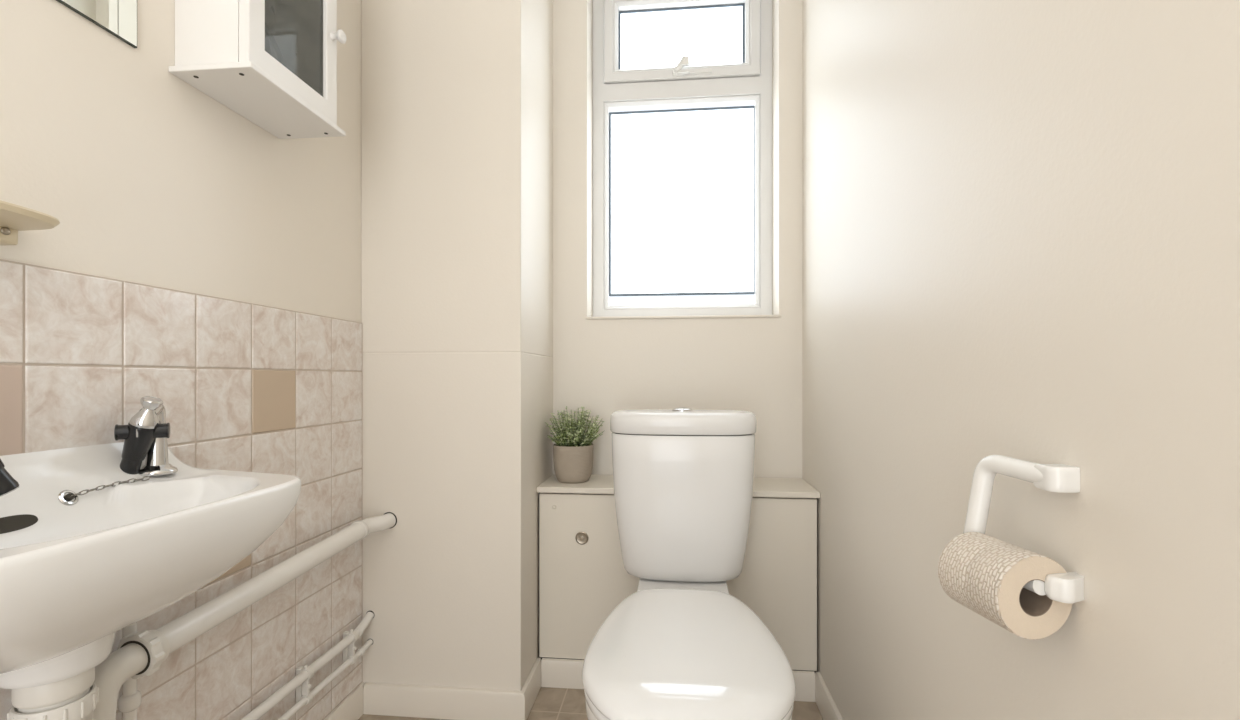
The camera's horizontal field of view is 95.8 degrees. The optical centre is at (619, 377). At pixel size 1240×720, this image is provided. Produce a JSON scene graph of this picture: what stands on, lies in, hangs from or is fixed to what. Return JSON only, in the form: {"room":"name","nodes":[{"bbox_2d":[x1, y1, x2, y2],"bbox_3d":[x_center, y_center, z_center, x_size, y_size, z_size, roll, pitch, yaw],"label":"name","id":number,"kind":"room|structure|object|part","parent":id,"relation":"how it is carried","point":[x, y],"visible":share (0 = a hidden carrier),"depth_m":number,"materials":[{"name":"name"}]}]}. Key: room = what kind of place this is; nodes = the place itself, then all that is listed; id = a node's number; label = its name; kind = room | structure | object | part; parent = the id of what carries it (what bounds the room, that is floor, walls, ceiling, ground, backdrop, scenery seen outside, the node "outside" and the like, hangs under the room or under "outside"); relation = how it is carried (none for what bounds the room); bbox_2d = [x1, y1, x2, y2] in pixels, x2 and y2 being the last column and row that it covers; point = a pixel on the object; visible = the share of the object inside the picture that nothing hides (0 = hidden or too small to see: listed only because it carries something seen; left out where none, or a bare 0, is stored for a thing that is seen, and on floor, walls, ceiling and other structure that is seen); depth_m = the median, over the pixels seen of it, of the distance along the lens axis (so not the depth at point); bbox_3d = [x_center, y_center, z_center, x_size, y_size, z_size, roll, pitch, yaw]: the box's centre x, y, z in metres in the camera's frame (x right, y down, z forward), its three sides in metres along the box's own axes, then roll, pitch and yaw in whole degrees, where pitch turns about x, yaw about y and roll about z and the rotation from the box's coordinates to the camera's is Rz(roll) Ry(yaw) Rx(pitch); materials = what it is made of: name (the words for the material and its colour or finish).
{"room":"bathroom","nodes":[
{"label":"bathroom","id":0,"kind":"room"},
{"bbox_2d":[0,0,360,322],"bbox_3d":[-0.855,-0.294,0.607,0.100,2.420,3.080,0,0,6],"label":"wall","id":1,"kind":"structure","parent":0,"point":[147,177],"depth_m":0.94,"materials":[{"name":"beige paint"}]},
{"bbox_2d":[0,200,59,245],"bbox_3d":[-0.754,-0.185,0.576,0.107,0.032,0.304,0,0,6],"label":"shelf","id":2,"kind":"object","parent":1,"relation":"attached to","point":[14,218],"visible":1,"depth_m":0.68,"materials":[{"name":"beige ceramic"}]},
{"bbox_3d":[-0.754,-0.195,0.576,0.107,0.012,0.304,0,0,6],"label":"dish","id":3,"kind":"part","parent":2,"relation":"part of","materials":[{"name":"beige ceramic"}]},
{"bbox_2d":[56,0,136,47],"bbox_3d":[-0.797,-0.831,0.653,0.006,0.607,0.485,0,0,6],"label":"mirror","id":4,"kind":"object","parent":1,"relation":"attached to","point":[118,18],"visible":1,"depth_m":0.86,"materials":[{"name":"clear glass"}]},
{"bbox_2d":[0,259,361,719],"bbox_3d":[-0.801,0.342,0.612,0.006,0.987,1.867,0,0,6],"label":"wall tiles","id":5,"kind":"structure","parent":1,"relation":"attached to","point":[241,386],"depth_m":1.06,"materials":[{"name":"tile"}]},
{"bbox_2d":[0,442,300,688],"bbox_3d":[-0.652,0.232,0.692,0.274,0.265,0.562,0,0,6],"label":"basin","id":6,"kind":"object","parent":5,"relation":"attached to","point":[72,577],"visible":0.96,"depth_m":0.69,"materials":[{"name":"white ceramic"}]},
{"bbox_2d":[0,459,18,496],"bbox_3d":[-0.736,0.083,0.603,0.064,0.134,0.122,0,0,32],"label":"tap","id":7,"kind":"object","parent":6,"relation":"attached to","point":[8,484],"visible":1,"depth_m":0.64,"materials":[{"name":"black metal"}]},
{"bbox_2d":[7,667,98,719],"bbox_3d":[-0.712,0.489,0.705,0.081,0.253,0.079,0,0,6],"label":"trap","id":8,"kind":"object","parent":6,"relation":"attached to","point":[76,697],"visible":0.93,"depth_m":0.68,"materials":[{"name":"white plastic"}]},
{"bbox_2d":[58,476,150,505],"bbox_3d":[-0.731,0.160,0.798,0.014,0.024,0.112,0,0,17],"label":"chain","id":9,"kind":"object","parent":6,"relation":"attached to","point":[66,497],"visible":1,"depth_m":0.76,"materials":[{"name":"silver metal"}]},
{"bbox_3d":[-0.744,0.162,0.755,0.013,0.021,0.023,0,0,6],"label":"stay plate","id":10,"kind":"part","parent":9,"relation":"part of","materials":[{"name":"silver metal"}]},
{"bbox_2d":[114,396,177,475],"bbox_3d":[-0.733,0.090,0.868,0.069,0.125,0.077,0,0,-20],"label":"tap","id":11,"kind":"object","parent":6,"relation":"attached to","point":[146,434],"visible":1,"depth_m":0.85,"materials":[{"name":"silver metal"}]},
{"bbox_3d":[-0.743,0.081,0.841,0.022,0.024,0.024,0,0,-34],"label":"cross arm","id":12,"kind":"part","parent":11,"relation":"part of","materials":[{"name":"black plastic"}]},
{"bbox_3d":[-0.710,0.081,0.863,0.025,0.024,0.024,0,0,-34],"label":"cross arm","id":13,"kind":"part","parent":11,"relation":"part of","materials":[{"name":"black plastic"}]},
{"bbox_2d":[93,512,396,719],"bbox_3d":[-0.689,0.478,1.135,0.070,0.226,0.808,0,0,7],"label":"pipe","id":14,"kind":"object","parent":5,"relation":"attached to","point":[140,654],"visible":0.9,"depth_m":0.94,"materials":[{"name":"white paint"}]},
{"bbox_2d":[296,665,313,704],"bbox_3d":[-0.715,0.695,1.271,0.036,0.092,0.014,0,0,6],"label":"clip","id":15,"kind":"object","parent":5,"relation":"attached to","point":[303,690],"visible":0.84,"depth_m":1.27,"materials":[{"name":"white plastic"}]},
{"bbox_2d":[240,611,374,719],"bbox_3d":[-0.752,0.661,0.861,0.026,0.045,1.368,0,0,6],"label":"pipe","id":16,"kind":"object","parent":5,"relation":"attached to","point":[274,699],"visible":0.89,"depth_m":1.25,"materials":[{"name":"white paint"}]},
{"bbox_2d":[277,639,372,719],"bbox_3d":[-0.752,0.727,0.860,0.020,0.022,1.365,0,0,6],"label":"pipe","id":17,"kind":"object","parent":5,"relation":"attached to","point":[361,650],"visible":0.98,"depth_m":1.33,"materials":[{"name":"white paint"}]},
{"bbox_2d":[343,629,358,663],"bbox_3d":[-0.698,0.695,1.450,0.036,0.092,0.014,0,0,6],"label":"clip","id":18,"kind":"object","parent":5,"relation":"attached to","point":[349,651],"visible":0.76,"depth_m":1.45,"materials":[{"name":"white plastic"}]},
{"bbox_2d":[169,0,345,138],"bbox_3d":[-0.675,-0.818,1.082,0.165,0.593,0.272,0,0,6],"label":"upper cabinet","id":19,"kind":"object","parent":1,"relation":"attached to","point":[273,63],"visible":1,"depth_m":1.03,"materials":[{"name":"white wood"}]},
{"bbox_3d":[-0.710,-0.818,0.967,0.118,0.572,0.012,0,0,6],"label":"panel","id":20,"kind":"part","parent":19,"relation":"part of","materials":[{"name":"white wood"}]},
{"bbox_3d":[-0.629,-0.818,1.079,0.018,0.568,0.250,0,0,6],"label":"door","id":21,"kind":"part","parent":19,"relation":"part of","materials":[{"name":"white wood"}]},
{"bbox_3d":[-0.629,-0.817,1.080,0.003,0.474,0.176,0,0,6],"label":"glass pane","id":22,"kind":"part","parent":19,"relation":"part of","materials":[{"name":"glass"}]},
{"bbox_3d":[-0.596,-0.721,1.183,0.027,0.026,0.026,0,0,6],"label":"knob","id":23,"kind":"part","parent":19,"relation":"part of","materials":[{"name":"white wood"}]},
{"bbox_2d":[324,682,364,719],"bbox_3d":[-0.820,0.876,0.374,0.015,0.080,2.344,0,0,6],"label":"baseboard","id":24,"kind":"structure","parent":1,"relation":"attached to","point":[351,707],"depth_m":1.47,"materials":[{"name":"beige paint"}]},
{"bbox_2d":[361,0,552,690],"bbox_3d":[-0.460,-0.294,1.816,0.450,2.420,0.596,0,0,6],"label":"wall","id":25,"kind":"structure","parent":0,"point":[457,95],"depth_m":1.52,"materials":[{"name":"beige paint"}]},
{"bbox_2d":[363,658,814,719],"bbox_3d":[-0.073,0.876,1.561,1.240,0.080,0.194,0,0,6],"label":"baseboard","id":26,"kind":"structure","parent":25,"relation":"attached to","point":[419,701],"depth_m":1.51,"materials":[{"name":"beige paint"}]},
{"bbox_2d":[358,687,822,719],"bbox_3d":[-0.173,0.966,0.539,1.470,0.100,3.080,0,0,6],"label":"floor","id":27,"kind":"structure","parent":0,"point":[550,703],"depth_m":1.55,"materials":[{"name":"brown stone"}]},
{"bbox_2d":[118,622,140,719],"bbox_3d":[-0.755,0.586,0.863,0.027,0.660,0.027,0,0,6],"label":"pipe","id":28,"kind":"object","parent":27,"relation":"on","point":[129,701],"visible":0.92,"depth_m":0.86,"materials":[{"name":"white paint"}]},
{"bbox_2d":[539,493,817,672],"bbox_3d":[0.162,0.631,1.648,0.818,0.570,0.035,0,0,6],"label":"panel","id":29,"kind":"object","parent":27,"relation":"on","point":[583,577],"visible":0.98,"depth_m":1.65,"materials":[{"name":"beige wood"}]},
{"bbox_2d":[537,474,819,497],"bbox_3d":[0.171,0.333,1.737,0.819,0.017,0.228,0,0,6],"label":"board","id":30,"kind":"object","parent":29,"relation":"on","point":[596,484],"visible":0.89,"depth_m":1.66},
{"bbox_2d":[545,406,603,482],"bbox_3d":[-0.137,0.206,1.763,0.187,0.236,0.165,0,0,22],"label":"potted plant","id":31,"kind":"object","parent":30,"relation":"on","point":[573,454],"visible":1,"depth_m":1.73,"materials":[{"name":"green plant"}]},
{"bbox_3d":[-0.147,0.267,1.765,0.126,0.115,0.126,0,0,6],"label":"pot","id":32,"kind":"part","parent":31,"relation":"part of","materials":[{"name":"beige ceramic"}]},
{"bbox_2d":[582,407,795,719],"bbox_3d":[0.138,0.498,1.212,0.398,0.836,0.841,0,0,6],"label":"toilet","id":33,"kind":"object","parent":27,"relation":"on","point":[680,646],"visible":1,"depth_m":1.26,"materials":[{"name":"white ceramic"}]},
{"bbox_3d":[0.171,0.118,1.531,0.394,0.058,0.198,0,0,6],"label":"cistern lid","id":34,"kind":"part","parent":33,"relation":"part of","materials":[{"name":"white ceramic"}]},
{"bbox_3d":[0.123,0.524,1.046,0.360,0.026,0.498,0,0,6],"label":"seat","id":35,"kind":"part","parent":33,"relation":"part of","materials":[{"name":"white plastic"}]},
{"bbox_3d":[0.123,0.497,1.046,0.367,0.038,0.505,0,0,6],"label":"seat lid","id":36,"kind":"part","parent":33,"relation":"part of","materials":[{"name":"white plastic"}]},
{"bbox_2d":[553,0,801,477],"bbox_3d":[0.192,-0.294,1.951,0.820,2.420,0.200,0,0,6],"label":"wall","id":37,"kind":"structure","parent":0,"point":[604,367],"depth_m":1.86,"materials":[{"name":"beige paint"}]},
{"bbox_2d":[593,0,771,316],"bbox_3d":[0.216,-0.809,1.988,0.630,1.210,0.120,0,0,6],"label":"window","id":38,"kind":"structure","parent":37,"relation":"in","point":[653,81],"depth_m":2.00,"materials":[{"name":"white plastic"}]},
{"bbox_3d":[0.218,-1.212,2.006,0.448,0.224,0.004,0,0,6],"label":"pane","id":39,"kind":"part","parent":38,"relation":"part of","materials":[{"name":"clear glass"}]},
{"bbox_3d":[0.216,-1.212,1.987,0.544,0.320,0.052,0,0,6],"label":"sash","id":40,"kind":"part","parent":38,"relation":"part of","materials":[{"name":"white plastic"}]},
{"bbox_3d":[0.215,-1.086,1.943,0.052,0.054,0.029,0,0,6],"label":"handle lever","id":41,"kind":"part","parent":38,"relation":"part of","materials":[{"name":"white plastic"}]},
{"bbox_3d":[0.221,-0.631,2.014,0.524,0.666,0.004,0,0,6],"label":"pane","id":42,"kind":"part","parent":38,"relation":"part of","materials":[{"name":"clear glass"}]},
{"bbox_3d":[0.252,-1.070,1.952,0.136,0.024,0.016,0,0,6],"label":"handle","id":43,"kind":"part","parent":38,"relation":"part of","materials":[{"name":"white plastic"}]},
{"bbox_2d":[586,315,780,318],"bbox_3d":[0.209,-0.201,1.908,0.640,0.008,0.132,0,0,6],"label":"trim","id":44,"kind":"structure","parent":37,"relation":"attached to","point":[702,316],"depth_m":1.84,"materials":[{"name":"beige paint"}]},
{"bbox_2d":[802,0,1239,719],"bbox_3d":[0.509,-0.294,0.472,0.100,2.420,3.080,0,0,6],"label":"wall","id":45,"kind":"structure","parent":0,"point":[1021,218],"depth_m":0.66,"materials":[{"name":"beige paint"}]},
{"bbox_2d":[815,672,842,719],"bbox_3d":[0.438,0.876,0.340,0.015,0.080,2.523,0,0,6],"label":"baseboard","id":46,"kind":"structure","parent":45,"relation":"attached to","point":[827,707],"depth_m":1.50,"materials":[{"name":"beige paint"}]},
{"bbox_2d":[963,455,1083,603],"bbox_3d":[0.442,0.157,0.619,0.052,0.133,0.134,0,0,-5],"label":"toilet roll holder","id":47,"kind":"object","parent":45,"relation":"attached to","point":[1068,587],"visible":0.69,"depth_m":0.59,"materials":[{"name":"white plastic"}]},
{"bbox_2d":[938,532,1072,639],"bbox_3d":[0.419,0.224,0.615,0.086,0.086,0.090,0,0,-6],"label":"toilet roll","id":48,"kind":"object","parent":47,"relation":"on","point":[987,575],"visible":0.99,"depth_m":0.58,"materials":[{"name":"beige paper"}]}
]}

